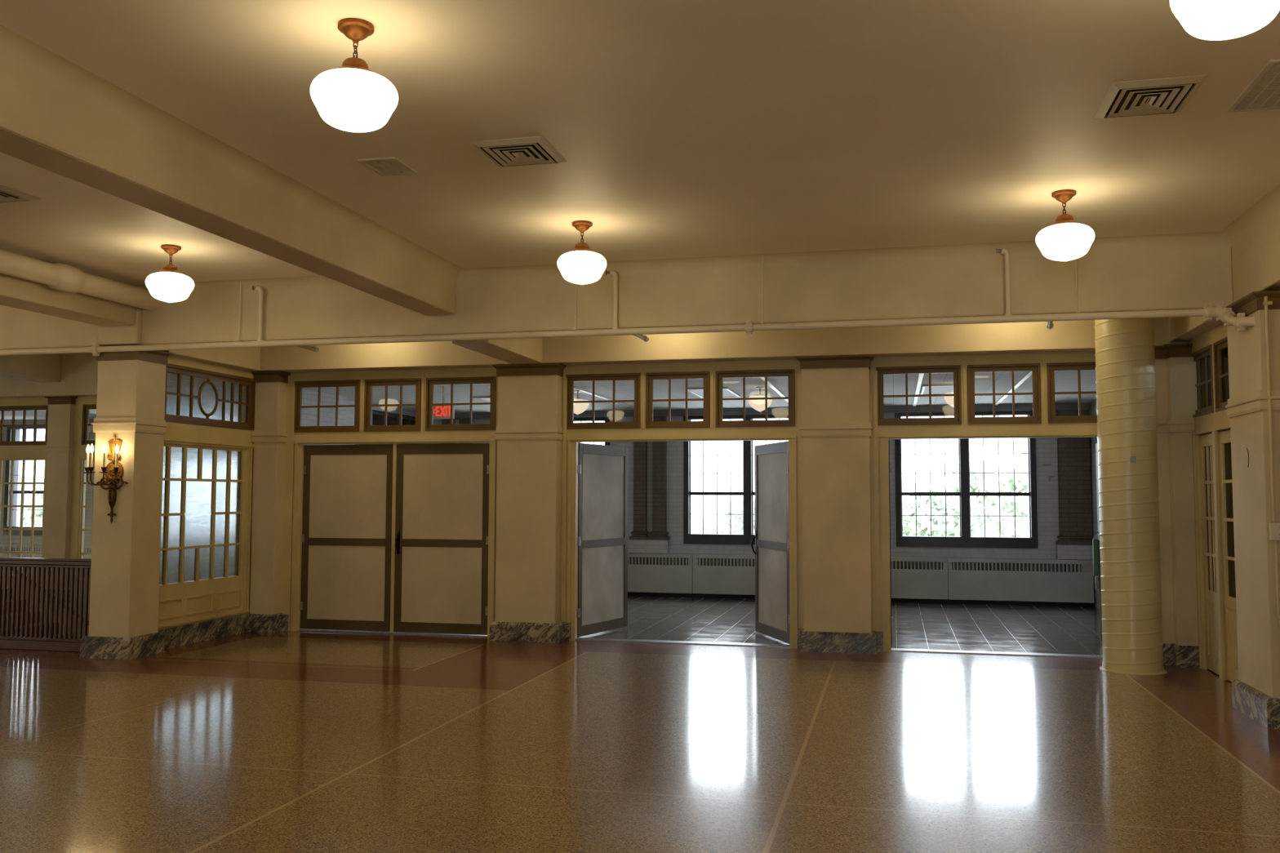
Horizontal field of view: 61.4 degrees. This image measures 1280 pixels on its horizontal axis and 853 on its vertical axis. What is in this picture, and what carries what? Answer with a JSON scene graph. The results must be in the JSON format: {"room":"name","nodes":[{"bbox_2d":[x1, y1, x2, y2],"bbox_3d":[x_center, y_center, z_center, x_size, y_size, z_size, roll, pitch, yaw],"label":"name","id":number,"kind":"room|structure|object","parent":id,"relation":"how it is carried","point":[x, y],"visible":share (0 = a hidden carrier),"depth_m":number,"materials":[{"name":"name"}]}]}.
{"room":"building lobby","nodes":[
{"label":"building lobby","id":0,"kind":"room"},
{"bbox_2d":[0,396,97,639],"bbox_3d":[-9.394,2.740,16.585,10.050,6.500,0.145,-1,-4,13],"label":"wall","id":1,"kind":"structure","parent":0,"point":[80,451],"depth_m":16.52,"materials":[{"name":"beige paint"}]},
{"bbox_2d":[0,404,48,445],"bbox_3d":[-10.495,-0.001,17.008,2.780,0.620,0.072,-1,-4,13],"label":"window","id":2,"kind":"structure","parent":1,"relation":"in","point":[13,408],"depth_m":16.79,"materials":[{"name":"green paint"}]},
{"bbox_2d":[0,457,88,625],"bbox_3d":[-9.000,2.329,16.400,5.913,3.720,0.275,-1,-4,13],"label":"window","id":3,"kind":"structure","parent":1,"relation":"in","point":[33,506],"depth_m":16.70,"materials":[{"name":"beige paint"}]},
{"bbox_2d":[40,395,77,604],"bbox_3d":[-8.886,1.106,16.455,0.480,3.148,0.170,-1,-4,13],"label":"pilaster","id":4,"kind":"object","parent":1,"relation":"attached to","point":[60,448],"visible":0.88,"depth_m":16.44,"materials":[{"name":"beige paint"}]},
{"bbox_2d":[77,457,94,580],"bbox_3d":[-7.180,1.384,16.136,2.800,1.860,0.072,-1,-4,13],"label":"window","id":5,"kind":"structure","parent":1,"relation":"in","point":[82,481],"depth_m":16.44,"materials":[{"name":"beige paint"}]},
{"bbox_2d":[81,404,96,444],"bbox_3d":[-7.176,-0.043,16.227,2.800,0.620,0.072,-1,-4,13],"label":"window","id":6,"kind":"structure","parent":1,"relation":"in","point":[86,411],"depth_m":16.52,"materials":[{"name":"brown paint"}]},
{"bbox_2d":[158,355,255,629],"bbox_3d":[-4.941,0.827,12.340,0.150,3.200,1.990,-1,-4,13],"label":"wall","id":7,"kind":"structure","parent":0,"point":[184,603],"depth_m":12.37,"materials":[{"name":"beige paint"}]},
{"bbox_2d":[159,444,244,585],"bbox_3d":[-4.988,0.986,12.163,0.056,1.500,1.635,-1,-4,13],"label":"window","id":8,"kind":"structure","parent":7,"relation":"in","point":[202,497],"depth_m":12.20,"materials":[{"name":"white glass"}]},
{"bbox_2d":[157,613,250,649],"bbox_3d":[-4.913,2.311,12.171,0.045,0.215,1.760,-1,-4,13],"label":"baseboard","id":9,"kind":"structure","parent":7,"relation":"attached to","point":[191,633],"depth_m":12.14,"materials":[{"name":"grey stone"}]},
{"bbox_2d":[164,363,255,430],"bbox_3d":[-4.955,-0.318,12.381,0.092,0.630,1.700,-1,-4,13],"label":"window","id":10,"kind":"structure","parent":7,"relation":"in","point":[193,396],"depth_m":12.35,"materials":[{"name":"glass"}]},
{"bbox_2d":[301,389,415,444],"bbox_3d":[-4.264,1.022,16.149,0.278,3.300,5.455,-1,-4,13],"label":"wall","id":11,"kind":"structure","parent":0,"point":[327,415],"depth_m":15.43,"materials":[{"name":"white paint"}]},
{"bbox_2d":[0,409,1093,578],"bbox_3d":[-3.162,1.194,18.813,21.600,3.300,0.353,-1,-4,13],"label":"wall","id":12,"kind":"structure","parent":0,"point":[1046,457],"depth_m":17.49,"materials":[{"name":"white paint"}]},
{"bbox_2d":[3,426,45,535],"bbox_3d":[-11.664,1.036,20.739,1.110,2.100,0.230,-1,-4,13],"label":"window","id":13,"kind":"structure","parent":12,"relation":"in","point":[16,436],"depth_m":20.75,"materials":[{"name":"paint"}]},
{"bbox_2d":[628,416,648,552],"bbox_3d":[-0.004,0.900,17.820,0.320,2.355,0.170,-1,-4,13],"label":"pilaster","id":14,"kind":"object","parent":12,"relation":"attached to","point":[638,540],"visible":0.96,"depth_m":17.79,"materials":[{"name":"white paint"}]},
{"bbox_2d":[648,415,670,553],"bbox_3d":[0.313,0.896,17.746,0.330,2.355,0.170,-1,-4,13],"label":"pilaster","id":15,"kind":"object","parent":12,"relation":"attached to","point":[659,542],"visible":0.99,"depth_m":17.72,"materials":[{"name":"white paint"}]},
{"bbox_2d":[683,414,788,544],"bbox_3d":[1.763,0.867,17.580,2.100,2.100,0.230,-1,-4,13],"label":"window","id":16,"kind":"structure","parent":12,"relation":"in","point":[748,493],"depth_m":17.57,"materials":[{"name":"paint"}]},
{"bbox_2d":[439,402,1090,419],"bbox_3d":[1.557,-0.240,17.551,10.800,0.105,0.120,-1,-4,13],"label":"beam","id":17,"kind":"structure","parent":12,"relation":"attached to","point":[1069,406],"depth_m":17.34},
{"bbox_2d":[894,410,1037,548],"bbox_3d":[5.060,0.825,16.805,2.095,2.100,0.230,-1,-4,13],"label":"window","id":18,"kind":"structure","parent":12,"relation":"in","point":[965,540],"depth_m":16.70,"materials":[{"name":"paint"}]},
{"bbox_2d":[1055,409,1093,559],"bbox_3d":[6.566,0.818,16.275,0.560,2.355,0.170,-1,-4,13],"label":"pilaster","id":19,"kind":"object","parent":12,"relation":"attached to","point":[1075,537],"visible":0.8,"depth_m":16.25,"materials":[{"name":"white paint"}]},
{"bbox_2d":[0,369,1096,420],"bbox_3d":[-3.674,-0.454,16.288,21.400,0.135,5.900,-1,-4,13],"label":"ceiling","id":20,"kind":"structure","parent":0,"point":[1064,380],"depth_m":14.69,"materials":[{"name":"tile"}]},
{"bbox_2d":[433,386,454,419],"bbox_3d":[-2.560,-0.312,14.027,0.300,0.430,0.044,-1,-4,13],"label":"exit sign","id":21,"kind":"object","parent":20,"relation":"hanging from","point":[439,411],"visible":0.86,"depth_m":14.00,"materials":[{"name":"red plastic"}]},
{"bbox_2d":[573,390,589,417],"bbox_3d":[-0.846,-0.305,14.632,0.320,0.360,0.320,-1,-4,13],"label":"pendant","id":22,"kind":"object","parent":20,"relation":"hanging from","point":[579,408],"visible":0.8,"depth_m":14.54,"materials":[{"name":"glass"}]},
{"bbox_2d":[687,386,740,397],"bbox_3d":[1.011,-0.463,14.719,0.560,0.025,1.200,-1,-4,13],"label":"ceiling light panel","id":23,"kind":"object","parent":20,"relation":"attached to","point":[727,392],"visible":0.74,"depth_m":14.64,"materials":[{"name":"white plastic"}]},
{"bbox_2d":[690,389,735,396],"bbox_3d":[1.012,-0.468,14.719,0.500,0.015,1.140,-1,-4,13],"label":"diffuser","id":24,"kind":"object","parent":23,"relation":"attached to","point":[726,393],"depth_m":14.68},
{"bbox_2d":[747,386,772,414],"bbox_3d":[1.568,-0.335,14.065,0.320,0.360,0.320,-1,-4,13],"label":"pendant","id":25,"kind":"object","parent":20,"relation":"hanging from","point":[757,405],"visible":0.87,"depth_m":13.97,"materials":[{"name":"glass"}]},
{"bbox_2d":[920,383,953,394],"bbox_3d":[4.007,-0.487,14.219,0.560,0.025,1.200,-1,-4,13],"label":"ceiling light panel","id":26,"kind":"object","parent":20,"relation":"attached to","point":[947,388],"visible":0.51,"depth_m":14.11,"materials":[{"name":"white plastic"}]},
{"bbox_2d":[0,0,1279,285],"bbox_3d":[-6.160,-1.879,5.796,21.400,0.200,20.200,-1,-4,13],"label":"ceiling","id":27,"kind":"structure","parent":0,"point":[682,128],"depth_m":6.09,"materials":[{"name":"paint"}]},
{"bbox_2d":[0,184,40,203],"bbox_3d":[-4.612,-1.648,7.604,0.460,0.024,0.490,-1,-4,13],"label":"ceiling vent","id":28,"kind":"object","parent":27,"relation":"in","point":[7,194],"visible":1,"depth_m":7.68,"materials":[{"name":"metal"}]},
{"bbox_2d":[0,353,61,382],"bbox_3d":[-9.382,-1.011,14.479,0.370,0.440,3.860,-1,-4,13],"label":"beam","id":29,"kind":"structure","parent":27,"relation":"attached to","point":[40,368],"depth_m":15.80,"materials":[{"name":"beige paint"}]},
{"bbox_2d":[0,352,97,398],"bbox_3d":[-9.412,-0.769,16.700,10.050,0.640,0.470,-1,-4,13],"label":"beam","id":30,"kind":"structure","parent":27,"relation":"attached to","point":[79,371],"depth_m":16.29,"materials":[{"name":"beige paint"}]},
{"bbox_2d":[0,248,135,326],"bbox_3d":[-7.120,-1.718,3.562,0.410,0.410,15.440,-1,-4,13],"label":"beam","id":31,"kind":"structure","parent":27,"relation":"attached to","point":[15,292],"depth_m":10.13,"materials":[{"name":"beige paint"}]},
{"bbox_2d":[0,248,162,311],"bbox_3d":[-6.747,-1.763,3.559,0.250,0.250,15.400,-1,-4,13],"label":"insulated pipe","id":32,"kind":"object","parent":27,"relation":"attached to","point":[57,276],"visible":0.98,"depth_m":9.81,"materials":[{"name":"beige paint"}]},
{"bbox_2d":[145,244,194,302],"bbox_3d":[-4.038,-1.307,9.263,0.386,0.490,0.386,-1,-4,22],"label":"pendant lamp","id":33,"kind":"object","parent":27,"relation":"hanging from","point":[170,285],"visible":1,"depth_m":9.15,"materials":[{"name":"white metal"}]},
{"bbox_2d":[160,346,260,370],"bbox_3d":[-5.036,-1.042,12.344,0.470,0.630,1.700,-1,-4,13],"label":"beam","id":34,"kind":"structure","parent":27,"relation":"attached to","point":[243,358],"depth_m":12.48,"materials":[{"name":"beige paint"}]},
{"bbox_2d":[0,60,455,315],"bbox_3d":[-3.682,-1.755,2.784,0.320,0.420,15.500,-1,-4,13],"label":"beam","id":35,"kind":"structure","parent":27,"relation":"attached to","point":[43,126],"depth_m":6.44,"materials":[{"name":"beige paint"}]},
{"bbox_2d":[310,17,398,132],"bbox_3d":[-1.292,-1.580,4.885,0.386,0.490,0.386,0,-4,-1],"label":"pendant lamp","id":36,"kind":"object","parent":27,"relation":"hanging from","point":[350,96],"visible":1,"depth_m":4.77,"materials":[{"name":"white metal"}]},
{"bbox_2d":[357,156,417,176],"bbox_3d":[-1.634,-1.686,6.990,0.260,0.012,0.340,-1,-4,13],"label":"ceiling vent","id":37,"kind":"object","parent":27,"relation":"in","point":[388,166],"visible":1,"depth_m":6.97,"materials":[{"name":"metal"}]},
{"bbox_2d":[470,136,566,167],"bbox_3d":[-0.748,-1.696,6.694,0.460,0.024,0.490,-1,-4,13],"label":"ceiling vent","id":38,"kind":"object","parent":27,"relation":"in","point":[535,150],"visible":1,"depth_m":6.65,"materials":[{"name":"metal"}]},
{"bbox_2d":[557,220,606,284],"bbox_3d":[-0.453,-1.351,8.430,0.386,0.490,0.386,2,-4,-23],"label":"pendant lamp","id":39,"kind":"object","parent":27,"relation":"hanging from","point":[581,265],"visible":1,"depth_m":8.30,"materials":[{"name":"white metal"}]},
{"bbox_2d":[0,247,1233,349],"bbox_3d":[-5.227,-1.126,11.272,20.690,0.600,0.480,-1,-4,13],"label":"beam","id":40,"kind":"structure","parent":27,"relation":"attached to","point":[1187,278],"depth_m":9.72,"materials":[{"name":"beige paint"}]},
{"bbox_2d":[0,248,1254,356],"bbox_3d":[-4.845,-1.017,10.784,19.654,0.879,1.085,-1,-4,13],"label":"pipe","id":41,"kind":"object","parent":27,"relation":"hanging from","point":[1223,313],"visible":0.98,"depth_m":9.65,"materials":[{"name":"metal"}]},
{"bbox_2d":[0,24,1279,294],"bbox_3d":[-1.944,-1.931,2.385,10.210,0.110,15.500,-1,-4,13],"label":"cove","id":42,"kind":"object","parent":27,"relation":"attached to","point":[18,51],"visible":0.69,"depth_m":8.77,"materials":[{"name":"beige paint"}]},
{"bbox_2d":[250,317,1187,373],"bbox_3d":[0.383,-1.040,12.166,11.000,0.630,0.440,-1,-4,13],"label":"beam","id":43,"kind":"structure","parent":27,"relation":"attached to","point":[1029,337],"depth_m":11.79,"materials":[{"name":"beige paint"}]},
{"bbox_2d":[452,337,542,364],"bbox_3d":[-1.488,-0.997,11.503,0.380,0.450,1.700,-1,-4,13],"label":"beam","id":44,"kind":"structure","parent":43,"relation":"attached to","point":[530,350],"depth_m":11.50,"materials":[{"name":"beige paint"}]},
{"bbox_2d":[1035,189,1094,261],"bbox_3d":[2.976,-1.399,7.552,0.386,0.490,0.386,0,-4,5],"label":"pendant lamp","id":45,"kind":"object","parent":27,"relation":"hanging from","point":[1066,239],"visible":1,"depth_m":7.43,"materials":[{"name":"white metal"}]},
{"bbox_2d":[1093,74,1208,118],"bbox_3d":[2.714,-1.748,5.757,0.450,0.024,0.530,-1,-4,13],"label":"ceiling vent","id":46,"kind":"object","parent":27,"relation":"in","point":[1157,95],"visible":1,"depth_m":5.71,"materials":[{"name":"metal"}]},
{"bbox_2d":[1168,212,1279,342],"bbox_3d":[3.467,-1.691,2.184,0.410,0.590,17.620,-1,-4,13],"label":"beam","id":47,"kind":"structure","parent":27,"relation":"attached to","point":[1255,259],"depth_m":8.29,"materials":[{"name":"beige paint"}]},
{"bbox_2d":[1169,0,1279,39],"bbox_3d":[2.110,-1.637,3.859,0.386,0.490,0.386,-2,-4,27],"label":"pendant lamp","id":48,"kind":"object","parent":27,"relation":"hanging from","point":[1206,20],"visible":1,"depth_m":3.79,"materials":[{"name":"white glass"}]},
{"bbox_2d":[1226,58,1279,112],"bbox_3d":[3.468,-1.766,5.534,0.640,0.012,0.720,-1,-4,13],"label":"ceiling vent","id":49,"kind":"object","parent":27,"relation":"in","point":[1263,92],"visible":1,"depth_m":5.67,"materials":[{"name":"metal"}]},
{"bbox_2d":[0,631,1279,852],"bbox_3d":[-6.205,1.981,4.415,20.250,0.120,17.980,-1,-4,13],"label":"floor","id":50,"kind":"structure","parent":0,"point":[287,741],"depth_m":6.89,"materials":[{"name":"stone"}]},
{"bbox_2d":[0,557,91,652],"bbox_3d":[-7.771,1.905,11.791,4.625,0.965,0.110,-1,-4,13],"label":"stair railing","id":51,"kind":"object","parent":50,"relation":"on","point":[17,641],"visible":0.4,"depth_m":11.43,"materials":[{"name":"brown wood"}]},
{"bbox_2d":[80,350,173,660],"bbox_3d":[-5.308,0.777,11.174,0.570,3.148,0.550,-1,-4,13],"label":"pillar","id":52,"kind":"structure","parent":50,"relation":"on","point":[125,567],"depth_m":10.99,"materials":[{"name":"beige paint"}]},
{"bbox_2d":[83,434,128,524],"bbox_3d":[-5.407,0.527,10.864,0.469,0.908,0.263,0,-4,-3],"label":"wall sconce","id":53,"kind":"object","parent":52,"relation":"attached to","point":[113,472],"visible":1,"depth_m":10.92,"materials":[{"name":"brown metal"}]},
{"bbox_2d":[1093,317,1167,675],"bbox_3d":[4.696,0.434,10.373,0.583,3.778,0.583,2,-4,-28],"label":"column","id":54,"kind":"structure","parent":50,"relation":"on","point":[1131,571],"depth_m":10.16,"materials":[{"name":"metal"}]},
{"bbox_2d":[281,351,1102,658],"bbox_3d":[0.454,0.827,12.148,10.800,3.200,0.208,-1,-4,13],"label":"door frames","id":55,"kind":"structure","parent":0,"point":[295,442],"depth_m":12.15,"materials":[{"name":"beige paint"}]},
{"bbox_2d":[248,370,290,632],"bbox_3d":[-4.542,0.904,13.136,0.420,3.148,0.250,-1,-4,13],"label":"pilaster","id":56,"kind":"object","parent":55,"relation":"attached to","point":[268,435],"visible":1,"depth_m":13.07,"materials":[{"name":"beige paint"}]},
{"bbox_2d":[293,379,360,432],"bbox_3d":[-3.815,-0.245,13.166,0.880,0.630,0.072,-1,-4,13],"label":"window","id":57,"kind":"structure","parent":55,"relation":"in","point":[299,385],"depth_m":13.16,"materials":[{"name":"green paint"}]},
{"bbox_2d":[299,444,393,631],"bbox_3d":[-3.557,1.335,13.030,1.225,2.230,0.061,-1,-4,13],"label":"door","id":58,"kind":"structure","parent":55,"relation":"in","point":[346,535],"depth_m":13.02,"materials":[{"name":"grey paint"}]},
{"bbox_2d":[363,377,421,431],"bbox_3d":[-2.968,-0.256,12.967,0.734,0.630,0.072,-1,-4,13],"label":"window","id":59,"kind":"structure","parent":55,"relation":"in","point":[368,405],"depth_m":12.96,"materials":[{"name":"green paint"}]},
{"bbox_2d":[394,443,489,635],"bbox_3d":[-2.329,1.318,12.718,1.220,2.230,0.107,-1,-4,13],"label":"door","id":60,"kind":"structure","parent":55,"relation":"in","point":[441,585],"depth_m":12.74,"materials":[{"name":"grey paint"}]},
{"bbox_2d":[425,376,496,431],"bbox_3d":[-2.118,-0.267,12.767,0.883,0.630,0.072,-1,-4,13],"label":"window","id":61,"kind":"structure","parent":55,"relation":"in","point":[429,404],"depth_m":12.76,"materials":[{"name":"green paint"}]},
{"bbox_2d":[489,363,566,643],"bbox_3d":[-1.279,0.863,12.358,0.810,3.148,0.270,-1,-4,13],"label":"pilaster","id":62,"kind":"object","parent":55,"relation":"attached to","point":[529,433],"visible":1,"depth_m":12.27,"materials":[{"name":"beige paint"}]},
{"bbox_2d":[279,613,883,652],"bbox_3d":[-0.898,2.329,12.251,7.145,0.210,0.080,-1,-4,13],"label":"baseboard","id":63,"kind":"structure","parent":55,"relation":"attached to","point":[566,626],"depth_m":12.20,"materials":[{"name":"grey stone"}]},
{"bbox_2d":[577,443,627,637],"bbox_3d":[-0.449,1.336,12.933,0.061,2.230,1.225,-2,-4,28],"label":"door","id":64,"kind":"structure","parent":55,"relation":"in","point":[602,469],"depth_m":12.92,"materials":[{"name":"grey paint"}]},
{"bbox_2d":[566,373,640,429],"bbox_3d":[-0.418,-0.288,12.367,0.880,0.630,0.072,-1,-4,13],"label":"window","id":65,"kind":"structure","parent":55,"relation":"in","point":[636,377],"depth_m":12.35,"materials":[{"name":"green paint"}]},
{"bbox_2d":[645,371,710,428],"bbox_3d":[0.429,-0.299,12.168,0.734,0.630,0.072,-1,-4,13],"label":"window","id":66,"kind":"structure","parent":55,"relation":"in","point":[651,376],"depth_m":12.15,"materials":[{"name":"green paint"}]},
{"bbox_2d":[715,368,795,426],"bbox_3d":[1.279,-0.309,11.968,0.883,0.630,0.072,-1,-4,13],"label":"window","id":67,"kind":"structure","parent":55,"relation":"in","point":[790,373],"depth_m":11.95,"materials":[{"name":"green paint"}]},
{"bbox_2d":[751,440,789,644],"bbox_3d":[1.510,1.308,12.425,0.107,2.230,1.225,1,-4,-12],"label":"door","id":68,"kind":"structure","parent":55,"relation":"in","point":[771,537],"depth_m":12.43,"materials":[{"name":"grey paint"}]},
{"bbox_2d":[796,354,876,654],"bbox_3d":[2.108,0.820,11.562,0.810,3.148,0.270,-1,-4,13],"label":"pilaster","id":69,"kind":"object","parent":55,"relation":"attached to","point":[835,429],"visible":1,"depth_m":11.47,"materials":[{"name":"beige paint"}]},
{"bbox_2d":[888,440,893,647],"bbox_3d":[2.822,1.297,12.199,0.061,2.230,1.225,-1,-4,13],"label":"door","id":70,"kind":"structure","parent":55,"relation":"in","point":[890,464],"depth_m":11.63,"materials":[{"name":"grey paint"}]},
{"bbox_2d":[875,364,961,425],"bbox_3d":[2.989,-0.331,11.566,0.880,0.630,0.072,-1,-4,13],"label":"window","id":71,"kind":"structure","parent":55,"relation":"in","point":[955,369],"depth_m":11.54,"materials":[{"name":"green paint"}]},
{"bbox_2d":[967,363,1041,424],"bbox_3d":[3.836,-0.342,11.367,0.734,0.630,0.072,-1,-4,13],"label":"window","id":72,"kind":"structure","parent":55,"relation":"in","point":[1034,368],"depth_m":11.35,"materials":[{"name":"green paint"}]},
{"bbox_2d":[1046,361,1097,423],"bbox_3d":[4.686,-0.352,11.167,0.883,0.630,0.072,-1,-4,13],"label":"window","id":73,"kind":"structure","parent":55,"relation":"in","point":[1051,367],"depth_m":11.21,"materials":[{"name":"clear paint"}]},
{"bbox_2d":[1092,443,1102,640],"bbox_3d":[5.131,1.270,11.686,0.092,2.230,1.290,0,-4,8],"label":"door","id":74,"kind":"structure","parent":55,"relation":"in","point":[1095,543],"depth_m":12.25,"materials":[{"name":"grey paint"}]},
{"bbox_2d":[1154,345,1174,665],"bbox_3d":[5.209,0.778,10.791,0.240,3.148,0.350,-1,-4,13],"label":"pilaster","id":75,"kind":"object","parent":55,"relation":"attached to","point":[1161,375],"visible":0.38,"depth_m":10.66,"materials":[{"name":"beige paint"}]},
{"bbox_2d":[578,595,1102,655],"bbox_3d":[0.998,2.661,14.799,11.000,0.120,5.460,-1,-4,13],"label":"floor","id":76,"kind":"structure","parent":0,"point":[929,626],"depth_m":13.73,"materials":[{"name":"grey tile"}]},
{"bbox_2d":[627,552,693,597],"bbox_3d":[-1.084,2.447,17.949,4.004,0.700,0.178,-1,-4,13],"label":"radiator cover","id":77,"kind":"object","parent":76,"relation":"on","point":[649,575],"visible":0.31,"depth_m":17.53,"materials":[{"name":"metal"}]},
{"bbox_2d":[627,556,688,565],"bbox_3d":[-1.090,2.213,17.894,3.850,0.120,0.040,-1,-4,13],"label":"grille","id":78,"kind":"object","parent":77,"relation":"attached to","point":[632,561],"depth_m":17.56,"materials":[{"name":"metal"}]},
{"bbox_2d":[693,553,948,604],"bbox_3d":[2.802,2.398,17.035,3.969,0.700,0.178,-1,-4,13],"label":"radiator cover","id":79,"kind":"object","parent":76,"relation":"on","point":[914,580],"visible":0.57,"depth_m":17.18,"materials":[{"name":"metal"}]},
{"bbox_2d":[697,558,942,569],"bbox_3d":[2.796,2.164,16.980,3.815,0.120,0.040,-1,-4,13],"label":"grille","id":80,"kind":"object","parent":79,"relation":"attached to","point":[703,563],"depth_m":17.20,"materials":[{"name":"metal"}]},
{"bbox_2d":[947,557,1093,607],"bbox_3d":[5.751,2.360,16.341,2.079,0.700,0.178,-1,-4,13],"label":"radiator cover","id":81,"kind":"object","parent":76,"relation":"on","point":[971,581],"visible":0.94,"depth_m":16.26,"materials":[{"name":"metal"}]},
{"bbox_2d":[951,562,1080,572],"bbox_3d":[5.683,2.127,16.301,1.855,0.120,0.040,-1,-4,13],"label":"grille","id":82,"kind":"object","parent":81,"relation":"attached to","point":[956,566],"depth_m":16.29,"materials":[{"name":"metal"}]},
{"bbox_2d":[1089,400,1099,608],"bbox_3d":[6.284,0.888,13.670,0.150,3.300,5.450,-1,-4,13],"label":"wall","id":83,"kind":"structure","parent":0,"point":[1093,441],"depth_m":16.05,"materials":[{"name":"white paint"}]},
{"bbox_2d":[1187,322,1230,681],"bbox_3d":[3.509,0.149,2.199,0.200,3.300,17.900,-1,-4,13],"label":"wall","id":84,"kind":"structure","parent":0,"point":[1214,423],"depth_m":9.93,"materials":[{"name":"beige paint"}]},
{"bbox_2d":[1162,343,1199,668],"bbox_3d":[5.429,0.771,10.678,0.440,3.148,0.470,-1,-4,13],"label":"pilaster","id":85,"kind":"object","parent":84,"relation":"attached to","point":[1180,366],"visible":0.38,"depth_m":10.53,"materials":[{"name":"beige paint"}]},
{"bbox_2d":[1191,344,1213,417],"bbox_3d":[5.387,-0.415,10.311,0.072,0.630,0.870,-1,-4,13],"label":"window","id":86,"kind":"structure","parent":84,"relation":"in","point":[1202,357],"depth_m":10.26,"materials":[{"name":"green paint"}]},
{"bbox_2d":[1199,433,1219,675],"bbox_3d":[5.384,1.186,10.132,0.057,2.230,0.540,-1,-4,13],"label":"door","id":87,"kind":"structure","parent":84,"relation":"in","point":[1205,441],"depth_m":10.22,"materials":[{"name":"beige paint"}]},
{"bbox_2d":[1213,336,1229,412],"bbox_3d":[5.132,-0.485,9.228,0.072,0.630,1.220,-1,-4,13],"label":"window","id":88,"kind":"structure","parent":84,"relation":"in","point":[1220,348],"depth_m":9.73,"materials":[{"name":"green paint"}]},
{"bbox_2d":[1218,430,1238,682],"bbox_3d":[5.159,1.123,9.149,0.045,2.230,1.280,-1,-4,13],"label":"door","id":89,"kind":"structure","parent":84,"relation":"in","point":[1224,437],"depth_m":9.65,"materials":[{"name":"beige paint"}]},
{"bbox_2d":[1224,290,1279,729],"bbox_3d":[4.738,0.608,8.144,0.340,3.148,0.830,-1,-4,13],"label":"pilaster","id":90,"kind":"object","parent":84,"relation":"attached to","point":[1255,694],"visible":0.96,"depth_m":8.02,"materials":[{"name":"beige paint"}]},
{"bbox_2d":[1262,296,1279,626],"bbox_3d":[4.654,0.259,7.790,0.197,2.502,0.040,-1,-4,13],"label":"conduit","id":91,"kind":"object","parent":90,"relation":"attached to","point":[1265,303],"visible":1,"depth_m":7.81,"materials":[{"name":"beige metal"}]},
{"bbox_2d":[1268,523,1279,540],"bbox_3d":[4.610,0.758,7.765,0.130,0.124,0.036,-1,-4,13],"label":"outlet box","id":92,"kind":"object","parent":90,"relation":"attached to","point":[1274,528],"visible":1,"depth_m":7.76,"materials":[{"name":"white plastic"}]},
{"bbox_3d":[-9.036,2.862,18.318,9.950,0.120,3.400,-1,-4,13],"label":"floor","id":93,"kind":"structure","parent":0,"visible":0},
{"bbox_2d":[0,543,91,577],"bbox_3d":[-10.725,2.568,20.217,3.794,0.700,0.178,-1,-4,13],"label":"radiator cover","id":94,"kind":"object","parent":93,"relation":"on","point":[3,547],"visible":0.17,"depth_m":20.35,"materials":[{"name":"metal"}]},
{"bbox_2d":[0,546,91,555],"bbox_3d":[-10.731,2.334,20.162,3.640,0.120,0.040,-1,-4,13],"label":"grille","id":95,"kind":"object","parent":94,"relation":"attached to","point":[86,549],"depth_m":20.35,"materials":[{"name":"metal"}]},
{"label":"outside","id":96,"kind":"structure","parent":0,"visible":0},
{"bbox_2d":[693,516,1029,537],"bbox_3d":[28.550,21.296,207.569,480.000,0.200,381.000,-1,-4,13],"label":"ground","id":97,"kind":"structure","parent":96,"point":[710,520],"depth_m":319.13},
{"bbox_2d":[18,478,44,526],"bbox_3d":[-38.533,7.884,72.443,6.666,9.035,6.928,-1,-4,13],"label":"leafy tree","id":98,"kind":"object","parent":97,"relation":"on","point":[27,519],"visible":0.04,"depth_m":70.77,"materials":[{"name":"green plant"}]},
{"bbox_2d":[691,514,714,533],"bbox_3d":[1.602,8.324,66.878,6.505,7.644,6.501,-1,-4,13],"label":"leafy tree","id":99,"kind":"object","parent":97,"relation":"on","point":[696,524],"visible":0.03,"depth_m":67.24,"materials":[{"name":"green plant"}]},
{"bbox_2d":[714,498,755,533],"bbox_3d":[9.040,9.302,81.910,6.823,7.643,7.100,-1,-4,13],"label":"leafy tree","id":100,"kind":"object","parent":97,"relation":"on","point":[737,522],"visible":0.12,"depth_m":80.51,"materials":[{"name":"green plant"}]},
{"bbox_2d":[902,474,980,536],"bbox_3d":[16.926,7.380,63.160,5.971,9.124,5.723,-3,-5,43],"label":"leafy tree","id":101,"kind":"object","parent":97,"relation":"on","point":[923,502],"visible":0.34,"depth_m":62.40,"materials":[{"name":"green plant"}]},
{"bbox_2d":[935,457,1016,537],"bbox_3d":[23.212,7.390,76.151,6.758,10.788,6.964,-1,-4,13],"label":"leafy tree","id":102,"kind":"object","parent":97,"relation":"on","point":[989,482],"visible":0.19,"depth_m":75.30,"materials":[{"name":"green plant"}]},
{"bbox_2d":[989,444,1029,537],"bbox_3d":[23.469,6.228,62.162,6.451,11.323,6.771,-1,-4,13],"label":"leafy tree","id":103,"kind":"object","parent":97,"relation":"on","point":[1021,480],"visible":0.25,"depth_m":61.16,"materials":[{"name":"green plant"}]},
{"bbox_3d":[-9.828,5.772,14.250,10.200,0.150,4.300,-1,-4,13],"label":"floor","id":104,"kind":"structure","parent":0,"visible":0},
{"bbox_2d":[0,588,73,638],"bbox_3d":[-8.077,3.417,15.096,4.480,2.890,1.050,-1,-4,13],"label":"staircase","id":105,"kind":"structure","parent":104,"relation":"on","point":[6,588],"depth_m":15.57,"materials":[{"name":"red wood"}]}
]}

